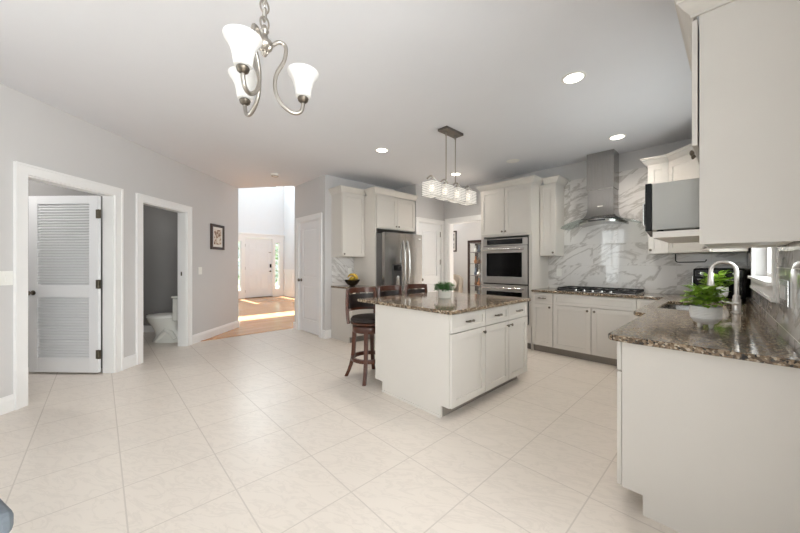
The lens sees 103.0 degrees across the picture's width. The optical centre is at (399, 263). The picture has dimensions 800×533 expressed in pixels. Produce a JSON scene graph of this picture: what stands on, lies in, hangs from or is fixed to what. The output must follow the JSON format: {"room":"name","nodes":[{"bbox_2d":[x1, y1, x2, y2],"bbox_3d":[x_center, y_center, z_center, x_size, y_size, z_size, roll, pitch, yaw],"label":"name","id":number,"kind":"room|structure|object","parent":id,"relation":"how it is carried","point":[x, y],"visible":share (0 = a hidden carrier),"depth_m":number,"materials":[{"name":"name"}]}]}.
{"room":"kitchen","nodes":[
{"label":"kitchen","id":0,"kind":"room"},
{"bbox_2d":[28,180,101,367],"bbox_3d":[-4.584,-0.125,3.132,2.280,2.770,1.590,0,0,2],"label":"wall","id":1,"kind":"structure","parent":0,"point":[35,188],"depth_m":3.86,"materials":[{"name":"grey paint"}]},
{"bbox_2d":[28,196,100,372],"bbox_3d":[-3.834,0.230,3.653,0.859,2.020,0.175,0,0,2],"label":"door","id":2,"kind":"structure","parent":1,"relation":"in","point":[64,287],"depth_m":3.65,"materials":[{"name":"white paint"}]},
{"bbox_2d":[0,83,237,397],"bbox_3d":[-3.403,-0.125,2.477,0.122,2.770,7.750,0,0,2],"label":"wall","id":3,"kind":"structure","parent":0,"point":[34,132],"depth_m":3.84,"materials":[{"name":"grey paint"}]},
{"bbox_2d":[0,271,12,285],"bbox_3d":[-3.332,0.120,2.675,0.010,0.120,0.125,0,0,2],"label":"light switch","id":4,"kind":"object","parent":3,"relation":"attached to","point":[6,277],"visible":1,"depth_m":2.69,"materials":[{"name":"white plastic"}]},
{"bbox_2d":[13,161,123,409],"bbox_3d":[-3.380,0.186,3.259,0.174,2.148,1.031,0,0,2],"label":"trim","id":5,"kind":"structure","parent":3,"relation":"attached to","point":[112,197],"depth_m":3.19,"materials":[{"name":"white paint"}]},
{"bbox_2d":[0,320,238,415],"bbox_3d":[-3.334,1.190,2.525,0.016,0.140,7.650,0,0,2],"label":"baseboard","id":6,"kind":"structure","parent":3,"relation":"attached to","point":[7,403],"depth_m":3.96,"materials":[{"name":"white paint"}]},
{"bbox_2d":[136,193,191,364],"bbox_3d":[-3.344,0.186,4.469,0.174,2.148,0.999,0,0,2],"label":"trim","id":7,"kind":"structure","parent":3,"relation":"attached to","point":[184,212],"depth_m":4.86,"materials":[{"name":"white paint"}]},
{"bbox_2d":[210,223,224,249],"bbox_3d":[-3.236,-0.475,5.644,0.024,0.440,0.385,0,0,2],"label":"framed picture","id":8,"kind":"object","parent":3,"relation":"attached to","point":[217,232],"visible":1,"depth_m":5.64,"materials":[{"name":"brown wood"}]},
{"bbox_2d":[214,229,220,244],"bbox_3d":[-3.236,-0.475,5.644,0.002,0.260,0.205,0,0,2],"label":"print","id":9,"kind":"object","parent":8,"relation":"attached to","point":[217,233],"depth_m":5.64},
{"bbox_2d":[202,328,290,340],"bbox_3d":[-2.690,1.258,5.720,1.550,0.009,0.045,0,0,-43],"label":"trim","id":10,"kind":"structure","parent":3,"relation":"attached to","point":[285,328],"depth_m":5.66,"materials":[{"name":"brown wood"}]},
{"bbox_2d":[143,205,177,325],"bbox_3d":[-4.530,-0.125,4.962,2.280,2.770,2.050,0,0,2],"label":"wall","id":11,"kind":"structure","parent":0,"point":[160,226],"depth_m":5.88,"materials":[{"name":"grey paint"}]},
{"bbox_2d":[143,326,153,331],"bbox_3d":[-4.486,1.200,4.940,2.170,0.120,1.890,0,0,2],"label":"baseboard","id":12,"kind":"structure","parent":11,"relation":"attached to","point":[145,328],"depth_m":5.88,"materials":[{"name":"white paint"}]},
{"bbox_2d":[238,186,283,290],"bbox_3d":[-5.870,-1.390,11.610,3.480,5.300,0.150,0,0,-43],"label":"wall","id":13,"kind":"structure","parent":0,"point":[261,209],"depth_m":12.08,"materials":[{"name":"white paint"}]},
{"bbox_2d":[238,241,239,289],"bbox_3d":[-5.893,0.060,11.561,0.156,1.796,0.050,0,0,-43],"label":"window","id":14,"kind":"structure","parent":13,"relation":"in","point":[238,241],"depth_m":11.61,"materials":[{"name":"white paint"}]},
{"bbox_2d":[245,238,271,297],"bbox_3d":[-5.343,0.145,12.020,1.001,2.190,0.106,0,0,-43],"label":"door","id":15,"kind":"structure","parent":13,"relation":"in","point":[258,252],"depth_m":12.03,"materials":[{"name":"white paint"}]},
{"bbox_2d":[238,232,284,298],"bbox_3d":[-5.325,0.055,11.965,1.980,2.410,0.080,0,0,-43],"label":"trim","id":16,"kind":"structure","parent":13,"relation":"attached to","point":[275,238],"depth_m":12.34,"materials":[{"name":"white paint"}]},
{"bbox_2d":[278,243,278,287],"bbox_3d":[-4.859,0.060,12.535,0.166,1.796,0.050,0,0,-43],"label":"window","id":17,"kind":"structure","parent":13,"relation":"in","point":[278,243],"depth_m":12.56,"materials":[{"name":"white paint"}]},
{"bbox_2d":[284,186,294,269],"bbox_3d":[-3.602,-1.390,9.130,3.580,5.300,6.570,0,0,-43],"label":"wall","id":18,"kind":"structure","parent":0,"point":[289,191],"depth_m":12.31,"materials":[{"name":"white paint"}]},
{"bbox_2d":[283,291,294,297],"bbox_3d":[-2.435,1.175,10.312,0.060,0.170,6.450,0,0,-43],"label":"baseboard","id":19,"kind":"structure","parent":18,"relation":"attached to","point":[289,294],"depth_m":12.27,"materials":[{"name":"white paint"}]},
{"bbox_2d":[283,269,294,292],"bbox_3d":[-2.436,0.650,10.332,0.035,0.880,6.380,0,0,-43],"label":"wainscoting","id":20,"kind":"structure","parent":18,"relation":"attached to","point":[289,274],"depth_m":12.28,"materials":[{"name":"white paint"}]},
{"bbox_2d":[295,175,330,329],"bbox_3d":[-1.617,-0.125,5.828,0.120,2.770,1.160,0,0,-43],"label":"wall","id":21,"kind":"structure","parent":0,"point":[313,196],"depth_m":5.43,"materials":[{"name":"grey paint"}]},
{"bbox_2d":[298,220,318,334],"bbox_3d":[-1.656,0.239,5.774,0.105,2.018,0.766,0,0,-43],"label":"door","id":22,"kind":"structure","parent":21,"relation":"in","point":[309,231],"depth_m":5.80,"materials":[{"name":"white paint"}]},
{"bbox_2d":[296,212,321,337],"bbox_3d":[-1.623,0.191,5.815,0.147,2.138,0.966,0,0,-43],"label":"trim","id":23,"kind":"structure","parent":21,"relation":"attached to","point":[318,216],"depth_m":5.88,"materials":[{"name":"white paint"}]},
{"bbox_2d":[293,322,330,338],"bbox_3d":[-1.627,1.190,5.818,0.124,0.140,1.192,0,0,-43],"label":"baseboard","id":24,"kind":"structure","parent":21,"relation":"attached to","point":[326,334],"depth_m":5.39,"materials":[{"name":"white paint"}]},
{"bbox_2d":[0,296,679,532],"bbox_3d":[-3.094,1.290,3.543,10.844,0.060,16.000,0,0,-43],"label":"floor","id":25,"kind":"structure","parent":0,"point":[265,432],"depth_m":2.17,"materials":[{"name":"beige tile"}]},
{"bbox_2d":[0,499,13,532],"bbox_3d":[-1.574,1.035,0.956,0.450,0.450,0.450,0,0,27],"label":"ottoman","id":26,"kind":"object","parent":25,"relation":"on","point":[6,514],"visible":1,"depth_m":1.04,"materials":[{"name":"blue fabric"}]},
{"bbox_2d":[146,295,177,342],"bbox_3d":[-3.755,0.882,5.194,0.722,0.755,0.420,0,0,2],"label":"toilet","id":27,"kind":"object","parent":25,"relation":"on","point":[165,325],"visible":0.7,"depth_m":5.07,"materials":[{"name":"white ceramic"}]},
{"bbox_2d":[331,288,372,342],"bbox_3d":[-0.789,0.831,5.365,0.460,0.858,0.642,0,0,-43],"label":"base cabinet","id":28,"kind":"object","parent":25,"relation":"on","point":[340,330],"visible":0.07,"depth_m":5.23,"materials":[{"name":"beige paint"}]},
{"bbox_2d":[331,285,375,288],"bbox_3d":[-0.791,0.386,5.356,0.475,0.032,0.635,0,0,-43],"label":"countertop","id":29,"kind":"structure","parent":28,"relation":"on","point":[335,286],"depth_m":5.23,"materials":[{"name":"stone"}]},
{"bbox_2d":[345,279,359,285],"bbox_3d":[-0.803,0.316,5.344,0.264,0.105,0.264,0,0,-43],"label":"fruit bowl","id":30,"kind":"object","parent":29,"relation":"on","point":[349,282],"visible":0.99,"depth_m":5.26,"materials":[{"name":"black ceramic"}]},
{"bbox_2d":[345,287,376,385],"bbox_3d":[-0.357,0.767,3.574,0.437,0.985,0.466,0,0,-39],"label":"bar stool","id":31,"kind":"object","parent":25,"relation":"on","point":[364,324],"visible":0.77,"depth_m":3.55,"materials":[{"name":"brown wood"}]},
{"bbox_2d":[354,186,417,338],"bbox_3d":[-0.276,-0.007,5.825,1.032,2.535,0.682,0,0,-43],"label":"tall cabinet","id":32,"kind":"object","parent":25,"relation":"on","point":[383,213],"visible":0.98,"depth_m":5.50,"materials":[{"name":"beige paint"}]},
{"bbox_2d":[377,285,401,296],"bbox_3d":[-0.027,0.767,3.899,0.466,0.985,0.437,0,0,44],"label":"bar stool","id":33,"kind":"object","parent":25,"relation":"on","point":[382,290],"visible":0.13,"depth_m":4.07,"materials":[{"name":"brown wood"}]},
{"bbox_2d":[376,232,421,294],"bbox_3d":[-0.152,0.352,5.735,0.905,1.755,0.844,0,0,-43],"label":"refrigerator","id":34,"kind":"object","parent":25,"relation":"on","point":[398,255],"visible":0.51,"depth_m":5.37,"materials":[{"name":"silver metal"}]},
{"bbox_2d":[404,284,427,293],"bbox_3d":[0.309,0.767,4.216,0.437,0.985,0.466,0,0,-40],"label":"bar stool","id":35,"kind":"object","parent":25,"relation":"on","point":[409,288],"visible":0.12,"depth_m":4.40,"materials":[{"name":"brown wood"}]},
{"bbox_2d":[375,302,526,417],"bbox_3d":[0.575,0.831,3.317,1.343,0.858,1.000,0,0,-43],"label":"kitchen island","id":36,"kind":"object","parent":25,"relation":"on","point":[437,364],"visible":0.93,"depth_m":2.85,"materials":[{"name":"beige paint"}]},
{"bbox_2d":[358,291,530,314],"bbox_3d":[0.483,0.386,3.420,1.405,0.032,1.245,0,0,-43],"label":"island countertop","id":37,"kind":"structure","parent":36,"relation":"on","point":[458,303],"depth_m":3.14,"materials":[{"name":"stone"}]},
{"bbox_2d":[434,281,455,297],"bbox_3d":[0.486,0.280,3.484,0.253,0.179,0.253,0,0,25],"label":"potted plant","id":38,"kind":"object","parent":37,"relation":"on","point":[444,290],"visible":1,"depth_m":3.43,"materials":[{"name":"green plant"}]},
{"bbox_2d":[476,175,547,349],"bbox_3d":[1.822,-0.007,5.118,0.642,2.535,0.974,0,0,-43],"label":"tall cabinet","id":39,"kind":"object","parent":25,"relation":"on","point":[509,208],"visible":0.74,"depth_m":4.82,"materials":[{"name":"beige paint"}]},
{"bbox_2d":[481,237,528,324],"bbox_3d":[1.767,0.245,5.066,0.609,1.290,0.744,0,0,-43],"label":"wall oven","id":40,"kind":"object","parent":39,"relation":"in","point":[505,261],"visible":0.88,"depth_m":4.86,"materials":[{"name":"silver metal"}]},
{"bbox_2d":[532,292,554,353],"bbox_3d":[2.213,0.831,4.697,0.630,0.858,0.297,0,0,-43],"label":"base cabinet","id":41,"kind":"object","parent":25,"relation":"on","point":[542,303],"visible":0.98,"depth_m":4.51,"materials":[{"name":"beige paint"}]},
{"bbox_2d":[553,293,636,365],"bbox_3d":[2.642,0.831,4.248,0.621,0.858,0.940,0,0,-43],"label":"base cabinet","id":42,"kind":"object","parent":25,"relation":"on","point":[582,324],"visible":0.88,"depth_m":4.09,"materials":[{"name":"beige paint"}]},
{"bbox_2d":[637,299,656,317],"bbox_3d":[3.052,0.831,3.807,0.630,0.858,0.260,0,0,-43],"label":"base cabinet","id":43,"kind":"object","parent":25,"relation":"on","point":[641,303],"visible":0.12,"depth_m":3.67,"materials":[{"name":"beige paint"}]},
{"bbox_2d":[617,341,799,532],"bbox_3d":[1.724,0.831,1.823,1.050,0.858,0.661,0,0,-43],"label":"base cabinet","id":44,"kind":"object","parent":25,"relation":"on","point":[709,443],"visible":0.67,"depth_m":1.43,"materials":[{"name":"beige paint"}]},
{"bbox_2d":[531,287,799,368],"bbox_3d":[1.944,0.386,3.116,3.213,0.032,2.225,0,0,-43],"label":"countertop","id":45,"kind":"structure","parent":44,"relation":"on","point":[747,336],"depth_m":1.69,"materials":[{"name":"stone"}]},
{"bbox_2d":[555,286,644,294],"bbox_3d":[2.644,0.346,4.237,0.530,0.046,0.910,0,0,-43],"label":"cooktop","id":46,"kind":"object","parent":45,"relation":"in","point":[621,291],"visible":1,"depth_m":4.12,"materials":[{"name":"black metal"}]},
{"bbox_2d":[662,304,688,309],"bbox_3d":[2.563,0.497,2.800,0.770,0.185,0.420,0,0,-43],"label":"sink","id":47,"kind":"object","parent":45,"relation":"in","point":[669,306],"visible":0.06,"depth_m":3.12,"materials":[{"name":"silver metal"}]},
{"bbox_2d":[680,282,732,328],"bbox_3d":[1.785,0.240,1.860,0.255,0.260,0.230,0,0,-43],"label":"potted plant","id":48,"kind":"object","parent":45,"relation":"on","point":[710,315],"visible":1,"depth_m":1.82,"materials":[{"name":"green plant"}]},
{"bbox_2d":[698,270,733,302],"bbox_3d":[3.070,0.213,3.100,0.265,0.312,0.282,0,0,2],"label":"potted plant","id":49,"kind":"object","parent":45,"relation":"on","point":[721,273],"visible":0.46,"depth_m":3.04,"materials":[{"name":"green plant"}]},
{"bbox_2d":[692,268,748,300],"bbox_3d":[3.402,0.207,3.381,0.412,0.325,0.394,0,0,-39],"label":"toaster oven","id":50,"kind":"object","parent":45,"relation":"on","point":[743,272],"visible":0.56,"depth_m":3.22,"materials":[{"name":"black plastic"}]},
{"bbox_2d":[707,260,742,313],"bbox_3d":[2.485,0.170,2.438,0.104,0.398,0.194,0,0,-43],"label":"faucet","id":51,"kind":"object","parent":45,"relation":"on","point":[736,304],"visible":1,"depth_m":2.40,"materials":[{"name":"silver metal"}]},
{"bbox_2d":[0,0,698,188],"bbox_3d":[-0.488,-1.585,3.038,13.943,0.150,11.690,0,0,-43],"label":"ceiling","id":52,"kind":"structure","parent":0,"point":[153,75],"depth_m":2.59,"materials":[{"name":"paint"}]},
{"bbox_2d":[222,0,318,116],"bbox_3d":[-0.629,-1.111,1.498,0.439,0.797,0.419,0,0,-43],"label":"chandelier","id":53,"kind":"object","parent":52,"relation":"hanging from","point":[244,42],"visible":1,"depth_m":1.47,"materials":[{"name":"brushed nickel"},{"name":"aged nickel"},{"name":"frosted white glass"}]},
{"bbox_2d":[375,148,388,152],"bbox_3d":[-0.239,-1.507,4.213,0.180,0.006,0.180,0,0,-43],"label":"recessed light","id":54,"kind":"object","parent":52,"relation":"in","point":[381,150],"visible":1,"depth_m":4.22,"materials":[{"name":"white plastic"}]},
{"bbox_2d":[422,126,476,205],"bbox_3d":[0.578,-1.116,3.615,0.813,0.788,0.153,0,0,-43],"label":"pendant light","id":55,"kind":"object","parent":52,"relation":"hanging from","point":[449,192],"visible":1,"depth_m":3.55,"materials":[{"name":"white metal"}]},
{"bbox_2d":[506,159,518,162],"bbox_3d":[1.654,-1.507,4.660,0.180,0.006,0.180,0,0,-43],"label":"recessed light","id":56,"kind":"object","parent":52,"relation":"in","point":[510,160],"visible":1,"depth_m":4.65,"materials":[{"name":"white plastic"}]},
{"bbox_2d":[561,71,585,83],"bbox_3d":[1.406,-1.507,2.576,0.180,0.006,0.180,0,0,-43],"label":"recessed light","id":57,"kind":"object","parent":52,"relation":"in","point":[573,77],"visible":1,"depth_m":2.57,"materials":[{"name":"white plastic"}]},
{"bbox_2d":[608,134,625,139],"bbox_3d":[2.581,-1.507,3.779,0.180,0.006,0.180,0,0,-43],"label":"recessed light","id":58,"kind":"object","parent":52,"relation":"in","point":[618,136],"visible":1,"depth_m":3.78,"materials":[{"name":"white plastic"}]},
{"bbox_2d":[331,176,393,285],"bbox_3d":[-0.330,-0.125,6.314,2.420,2.770,0.098,0,0,-43],"label":"wall","id":59,"kind":"structure","parent":0,"point":[335,181],"depth_m":5.69,"materials":[{"name":"grey paint"}]},
{"bbox_2d":[332,257,353,285],"bbox_3d":[-1.004,0.120,5.600,0.450,0.520,0.012,0,0,-43],"label":"backsplash","id":60,"kind":"structure","parent":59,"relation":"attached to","point":[340,265],"depth_m":5.57,"materials":[{"name":"stone"}]},
{"bbox_2d":[328,185,364,256],"bbox_3d":[-0.901,-0.699,5.442,0.517,1.153,0.382,0,0,-43],"label":"upper cabinet","id":61,"kind":"object","parent":59,"relation":"attached to","point":[347,203],"visible":0.99,"depth_m":5.34,"materials":[{"name":"beige paint"}]},
{"bbox_2d":[394,184,443,233],"bbox_3d":[0.397,-0.125,6.509,0.835,2.770,0.610,0,0,-43],"label":"wall","id":62,"kind":"structure","parent":0,"point":[430,208],"depth_m":6.20,"materials":[{"name":"grey paint"}]},
{"bbox_2d":[419,223,440,291],"bbox_3d":[0.602,0.228,6.276,0.669,2.040,0.105,0,0,-43],"label":"door","id":63,"kind":"structure","parent":62,"relation":"in","point":[431,234],"depth_m":6.31,"materials":[{"name":"white paint"}]},
{"bbox_2d":[415,217,444,283],"bbox_3d":[0.561,0.188,6.309,0.840,2.145,0.147,0,0,-43],"label":"trim","id":64,"kind":"structure","parent":62,"relation":"attached to","point":[418,220],"depth_m":6.50,"materials":[{"name":"white paint"}]},
{"bbox_2d":[453,221,480,293],"bbox_3d":[1.603,-0.125,8.243,3.060,2.770,4.400,0,0,-43],"label":"wall","id":65,"kind":"structure","parent":0,"point":[466,232],"depth_m":9.81,"materials":[{"name":"white paint"}]},
{"bbox_2d":[453,231,456,251],"bbox_3d":[1.645,-0.720,10.193,0.024,0.660,0.420,0,0,-43],"label":"framed picture","id":66,"kind":"object","parent":65,"relation":"attached to","point":[454,232],"visible":0.4,"depth_m":10.07,"materials":[{"name":"brown wood"}]},
{"bbox_2d":[444,138,748,293],"bbox_3d":[2.443,-0.125,5.025,0.132,2.770,4.596,0,0,-43],"label":"wall","id":67,"kind":"structure","parent":0,"point":[602,255],"depth_m":4.34,"materials":[{"name":"stone"}]},
{"bbox_2d":[445,215,480,291],"bbox_3d":[1.389,0.170,6.152,0.174,2.180,1.190,0,0,-43],"label":"trim","id":68,"kind":"structure","parent":67,"relation":"attached to","point":[449,223],"depth_m":6.48,"materials":[{"name":"white paint"}]},
{"bbox_2d":[540,175,568,255],"bbox_3d":[2.311,-0.699,4.788,0.382,1.153,0.294,0,0,-43],"label":"upper cabinet","id":69,"kind":"object","parent":67,"relation":"attached to","point":[552,191],"visible":1,"depth_m":4.71,"materials":[{"name":"beige paint"}]},
{"bbox_2d":[556,269,561,275],"bbox_3d":[2.454,0.130,4.910,0.010,0.118,0.075,0,0,-43],"label":"outlet","id":70,"kind":"object","parent":67,"relation":"attached to","point":[558,271],"visible":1,"depth_m":4.91,"materials":[{"name":"white plastic"}]},
{"bbox_2d":[579,149,628,227],"bbox_3d":[2.712,-1.007,4.301,0.470,1.006,0.950,0,0,-43],"label":"range hood","id":71,"kind":"object","parent":67,"relation":"attached to","point":[602,167],"visible":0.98,"depth_m":4.27,"materials":[{"name":"silver metal"}]},
{"bbox_2d":[641,154,668,253],"bbox_3d":[3.149,-0.699,3.900,0.382,1.153,0.257,0,0,-43],"label":"upper cabinet","id":72,"kind":"object","parent":67,"relation":"attached to","point":[657,166],"visible":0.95,"depth_m":3.78,"materials":[{"name":"beige paint"}]},
{"bbox_2d":[747,241,799,355],"bbox_3d":[2.469,-0.125,2.025,0.163,2.770,3.970,0,0,45],"label":"wall","id":73,"kind":"structure","parent":0,"point":[785,320],"depth_m":1.61,"materials":[{"name":"stone"}]},
{"bbox_2d":[666,143,747,253],"bbox_3d":[3.300,-0.699,3.470,0.752,1.153,0.660,0,0,-43],"label":"upper cabinet","id":74,"kind":"object","parent":73,"relation":"attached to","point":[681,166],"visible":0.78,"depth_m":3.48,"materials":[{"name":"beige paint"}]},
{"bbox_2d":[675,254,706,262],"bbox_3d":[3.327,-0.067,3.658,0.060,0.106,0.298,0,0,-43],"label":"paper towel holder","id":75,"kind":"object","parent":74,"relation":"attached to","point":[675,254],"visible":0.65,"depth_m":3.65,"materials":[{"name":"metal"}]},
{"bbox_2d":[653,0,799,248],"bbox_3d":[1.646,-0.656,1.622,0.784,1.133,0.476,0,0,-43],"label":"upper cabinet","id":76,"kind":"object","parent":73,"relation":"attached to","point":[743,56],"visible":1,"depth_m":1.34,"materials":[{"name":"beige paint"}]},
{"bbox_2d":[642,178,698,236],"bbox_3d":[1.558,-0.289,1.731,0.392,0.257,0.466,0,0,41],"label":"microwave","id":77,"kind":"object","parent":76,"relation":"on","point":[673,205],"visible":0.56,"depth_m":1.60,"materials":[{"name":"grey metal"}]},
{"bbox_2d":[653,229,698,242],"bbox_3d":[1.630,-0.145,1.638,0.618,0.030,0.431,0,0,-43],"label":"shelf","id":78,"kind":"object","parent":76,"relation":"attached to","point":[678,236],"depth_m":1.56,"materials":[{"name":"beige paint"}]},
{"bbox_2d":[747,247,775,301],"bbox_3d":[2.760,-0.395,2.363,0.165,1.230,1.640,0,0,45],"label":"window","id":79,"kind":"structure","parent":73,"relation":"in","point":[765,286],"depth_m":2.21,"materials":[{"name":"white paint"}]},
{"bbox_2d":[780,279,788,306],"bbox_3d":[1.847,0.136,1.521,0.011,0.122,0.242,0,0,45],"label":"light switch","id":80,"kind":"object","parent":73,"relation":"attached to","point":[784,284],"visible":1,"depth_m":1.52,"materials":[{"name":"plastic"}]},
{"bbox_3d":[1.843,1.292,8.470,3.100,0.056,4.600,0,0,-43],"label":"floor","id":81,"kind":"structure","parent":0,"visible":0},
{"bbox_2d":[453,274,462,292],"bbox_3d":[1.397,0.780,9.043,0.793,0.960,0.758,0,0,37],"label":"armchair","id":82,"kind":"object","parent":81,"relation":"on","point":[457,279],"visible":0.15,"depth_m":9.03,"materials":[{"name":"beige fabric"}]},
{"bbox_2d":[468,240,480,293],"bbox_3d":[2.229,0.310,8.600,0.400,1.900,0.680,0,0,-43],"label":"curio cabinet","id":83,"kind":"object","parent":81,"relation":"on","point":[476,242],"visible":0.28,"depth_m":8.84,"materials":[{"name":"brown wood"}]},
{"bbox_2d":[477,244,480,293],"bbox_3d":[2.371,0.275,8.733,0.006,1.690,0.580,0,0,-43],"label":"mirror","id":84,"kind":"object","parent":83,"relation":"attached to","point":[478,254],"depth_m":8.89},
{"label":"outside","id":85,"kind":"structure","parent":0,"visible":0},
{"bbox_3d":[-9.626,1.485,16.047,16.000,0.150,11.440,0,0,-43],"label":"ground","id":86,"kind":"structure","parent":85,"visible":0},
{"bbox_2d":[275,243,277,286],"bbox_3d":[-5.852,0.141,15.622,1.418,2.538,1.473,0,0,-43],"label":"shrub","id":87,"kind":"object","parent":86,"relation":"on","point":[276,254],"visible":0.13,"depth_m":15.36,"materials":[{"name":"green plant"}]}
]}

